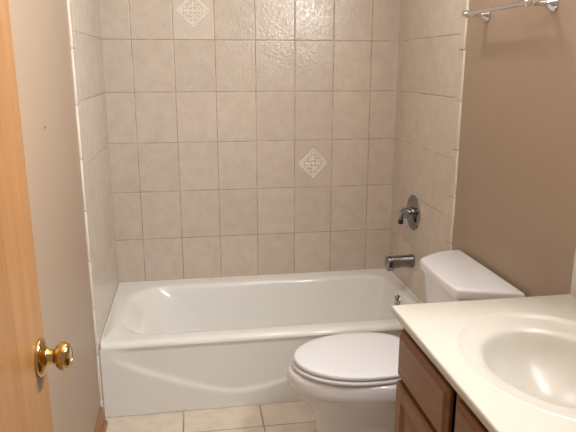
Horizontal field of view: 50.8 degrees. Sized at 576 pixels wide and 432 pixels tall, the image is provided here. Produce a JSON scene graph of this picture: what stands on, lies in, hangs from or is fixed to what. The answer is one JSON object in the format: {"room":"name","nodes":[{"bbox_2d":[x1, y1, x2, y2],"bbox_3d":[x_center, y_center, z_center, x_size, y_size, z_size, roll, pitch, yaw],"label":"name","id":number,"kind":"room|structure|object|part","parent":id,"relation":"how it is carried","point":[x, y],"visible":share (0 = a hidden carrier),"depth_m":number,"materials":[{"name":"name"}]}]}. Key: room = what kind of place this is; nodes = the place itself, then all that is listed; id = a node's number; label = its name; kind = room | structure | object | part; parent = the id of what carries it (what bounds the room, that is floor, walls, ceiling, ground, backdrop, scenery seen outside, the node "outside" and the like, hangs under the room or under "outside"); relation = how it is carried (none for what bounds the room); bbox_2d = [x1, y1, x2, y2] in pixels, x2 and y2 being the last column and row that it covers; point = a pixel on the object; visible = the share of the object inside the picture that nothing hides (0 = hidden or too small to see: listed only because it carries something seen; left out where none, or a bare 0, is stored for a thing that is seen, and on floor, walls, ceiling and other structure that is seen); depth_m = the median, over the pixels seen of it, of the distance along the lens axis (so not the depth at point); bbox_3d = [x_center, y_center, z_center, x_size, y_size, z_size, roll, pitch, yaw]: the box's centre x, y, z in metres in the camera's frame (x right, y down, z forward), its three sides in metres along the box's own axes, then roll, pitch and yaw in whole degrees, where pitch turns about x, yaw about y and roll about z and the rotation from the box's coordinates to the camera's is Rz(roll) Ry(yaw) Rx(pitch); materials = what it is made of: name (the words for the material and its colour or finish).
{"room":"bathroom","nodes":[
{"label":"bathroom","id":0,"kind":"room"},
{"bbox_2d":[8,0,118,431],"bbox_3d":[-0.728,-0.092,1.600,0.108,2.490,3.090,-2,14,-9],"label":"wall","id":1,"kind":"structure","parent":0,"point":[57,44],"depth_m":2.10,"materials":[{"name":"beige paint"}]},
{"bbox_2d":[94,406,107,431],"bbox_3d":[-0.615,1.106,1.557,0.026,0.084,2.163,-2,14,-9],"label":"baseboard","id":2,"kind":"structure","parent":1,"relation":"attached to","point":[101,424],"depth_m":2.52,"materials":[{"name":"brown wood"}]},
{"bbox_2d":[105,401,316,431],"bbox_3d":[0.076,1.059,2.028,1.540,0.050,3.110,-2,14,-9],"label":"floor","id":3,"kind":"structure","parent":0,"point":[295,416],"depth_m":2.62,"materials":[{"name":"beige tile"}]},
{"bbox_2d":[100,269,422,417],"bbox_3d":[-0.105,0.590,3.084,1.524,0.346,0.764,-2,14,-9],"label":"bathtub","id":4,"kind":"object","parent":3,"relation":"on","point":[219,342],"visible":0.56,"depth_m":2.75,"materials":[{"name":"white ceramic"}]},
{"bbox_2d":[100,270,421,349],"bbox_3d":[-0.105,0.575,3.080,1.521,0.305,0.763,-2,14,-9],"label":"basin","id":5,"kind":"object","parent":4,"relation":"in","point":[276,311],"depth_m":3.28,"materials":[{"name":"white ceramic"}]},
{"bbox_3d":[0.572,0.446,3.157,0.019,0.072,0.072,-2,14,-9],"label":"overflow plate","id":6,"kind":"part","parent":4,"relation":"part of","materials":[{"name":"silver metal"}]},
{"bbox_2d":[287,250,524,431],"bbox_3d":[0.382,0.573,2.339,0.775,0.738,0.524,-2,14,-9],"label":"toilet","id":7,"kind":"object","parent":3,"relation":"on","point":[348,381],"visible":0.62,"depth_m":2.25,"materials":[{"name":"white ceramic"}]},
{"bbox_3d":[0.338,0.746,2.381,0.688,0.384,0.382,-2,14,-9],"label":"bowl","id":8,"kind":"part","parent":7,"relation":"part of","materials":[{"name":"white ceramic"}]},
{"bbox_3d":[0.251,0.550,2.318,0.474,0.012,0.374,-2,14,-9],"label":"seat","id":9,"kind":"part","parent":7,"relation":"part of","materials":[{"name":"white plastic"}]},
{"bbox_3d":[0.256,0.529,2.314,0.471,0.020,0.370,-2,14,-9],"label":"lid","id":10,"kind":"part","parent":7,"relation":"part of","materials":[{"name":"white plastic"}]},
{"bbox_3d":[0.661,0.392,2.340,0.200,0.318,0.492,-2,14,-9],"label":"tank","id":11,"kind":"part","parent":7,"relation":"part of","materials":[{"name":"white ceramic"}]},
{"bbox_3d":[0.656,0.223,2.297,0.220,0.037,0.524,-2,14,-9],"label":"tank lid","id":12,"kind":"part","parent":7,"relation":"part of","materials":[{"name":"white ceramic"}]},
{"bbox_2d":[394,329,488,431],"bbox_3d":[0.644,0.746,1.488,0.559,0.816,0.750,-2,14,-9],"label":"vanity cabinet","id":13,"kind":"object","parent":3,"relation":"on","point":[426,401],"visible":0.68,"depth_m":1.55,"materials":[{"name":"brown wood"}]},
{"bbox_3d":[0.342,0.755,1.650,0.008,0.390,0.222,-2,14,-9],"label":"raised panel","id":14,"kind":"part","parent":13,"relation":"part of","materials":[{"name":"brown wood"}]},
{"bbox_3d":[0.345,0.755,1.650,0.019,0.502,0.334,-2,14,-9],"label":"cabinet door","id":15,"kind":"part","parent":13,"relation":"part of","materials":[{"name":"brown wood"}]},
{"bbox_3d":[0.345,0.428,1.569,0.019,0.142,0.334,-2,14,-9],"label":"drawer","id":16,"kind":"part","parent":13,"relation":"part of","materials":[{"name":"brown wood"}]},
{"bbox_3d":[0.395,0.712,1.439,0.018,0.726,0.749,-2,14,-9],"label":"frame","id":17,"kind":"part","parent":13,"relation":"part of","materials":[{"name":"brown wood"}]},
{"bbox_3d":[0.407,0.521,1.197,0.019,0.142,0.361,-2,14,-9],"label":"drawer","id":18,"kind":"part","parent":13,"relation":"part of","materials":[{"name":"brown wood"}]},
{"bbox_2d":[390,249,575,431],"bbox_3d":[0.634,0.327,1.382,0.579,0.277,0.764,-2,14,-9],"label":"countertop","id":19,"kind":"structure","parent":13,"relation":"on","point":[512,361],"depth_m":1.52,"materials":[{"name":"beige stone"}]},
{"bbox_2d":[454,312,575,420],"bbox_3d":[0.626,0.393,1.405,0.458,0.138,0.552,-2,14,-9],"label":"sink basin","id":20,"kind":"object","parent":19,"relation":"in","point":[524,362],"depth_m":1.52,"materials":[{"name":"white ceramic"}]},
{"bbox_2d":[99,0,399,282],"bbox_3d":[-0.174,-0.504,3.260,1.740,2.490,0.125,-2,14,-9],"label":"wall","id":21,"kind":"structure","parent":0,"point":[247,137],"depth_m":3.21,"materials":[{"name":"beige tile"}]},
{"bbox_2d":[390,0,575,302],"bbox_3d":[0.884,-0.154,1.849,0.108,2.490,3.090,-2,14,-9],"label":"wall","id":22,"kind":"structure","parent":0,"point":[485,142],"depth_m":2.29,"materials":[{"name":"beige paint"}]},
{"bbox_2d":[385,254,414,270],"bbox_3d":[0.574,0.235,3.125,0.144,0.091,0.064,-2,14,-9],"label":"tub spout","id":23,"kind":"object","parent":22,"relation":"attached to","point":[396,261],"visible":1,"depth_m":3.10,"materials":[{"name":"silver metal"}]},
{"bbox_2d":[398,195,419,230],"bbox_3d":[0.607,-0.015,3.095,0.070,0.184,0.184,-2,14,-9],"label":"tub valve","id":24,"kind":"object","parent":22,"relation":"attached to","point":[411,213],"visible":1,"depth_m":3.07,"materials":[{"name":"silver metal"}]},
{"bbox_3d":[0.592,-0.010,3.109,0.054,0.071,0.032,8,16,30],"label":"lever","id":25,"kind":"part","parent":24,"relation":"part of","materials":[{"name":"silver metal"}]},
{"bbox_2d":[461,0,558,21],"bbox_3d":[0.732,-0.702,2.061,0.102,0.054,0.484,-2,14,-9],"label":"towel bar","id":26,"kind":"object","parent":22,"relation":"attached to","point":[551,5],"visible":1,"depth_m":1.95,"materials":[{"name":"silver metal"}]},
{"bbox_2d":[461,10,468,17],"bbox_3d":[0.661,-0.752,2.262,0.027,0.027,0.028,-2,14,-9],"label":"knob","id":27,"kind":"object","parent":26,"relation":"attached to","point":[464,14],"depth_m":2.25,"materials":[{"name":"silver metal"}]},
{"bbox_3d":[0.719,-0.754,2.271,0.060,0.054,0.054,-2,14,-9],"label":"post","id":28,"kind":"part","parent":26,"relation":"part of","materials":[{"name":"silver metal"}]},
{"bbox_2d":[522,0,532,7],"bbox_3d":[0.729,-0.650,1.850,0.027,0.027,0.028,-2,14,-9],"label":"knob","id":29,"kind":"object","parent":26,"relation":"attached to","point":[525,3],"depth_m":1.84,"materials":[{"name":"silver metal"}]},
{"bbox_3d":[0.786,-0.652,1.859,0.060,0.054,0.054,-2,14,-9],"label":"post","id":30,"kind":"part","parent":26,"relation":"part of","materials":[{"name":"silver metal"}]},
{"bbox_2d":[570,249,575,296],"bbox_3d":[0.904,0.251,1.407,0.031,0.141,0.764,-2,14,-9],"label":"backsplash","id":31,"kind":"structure","parent":22,"relation":"attached to","point":[573,284],"depth_m":1.76,"materials":[{"name":"beige stone"}]},
{"bbox_3d":[0.311,0.230,0.303,1.740,2.490,0.115,-2,14,-9],"label":"wall","id":32,"kind":"structure","parent":0,"visible":0},
{"bbox_2d":[0,0,72,431],"bbox_3d":[-0.382,0.311,0.687,0.138,2.023,0.776,-2,14,-9],"label":"door","id":33,"kind":"structure","parent":32,"relation":"in","point":[25,355],"depth_m":0.92,"materials":[{"name":"brown wood"}]},
{"bbox_3d":[-0.406,0.238,1.027,0.028,0.067,0.067,-2,14,-9],"label":"knob","id":34,"kind":"part","parent":33,"relation":"part of","materials":[{"name":"gold metal"}]}
]}

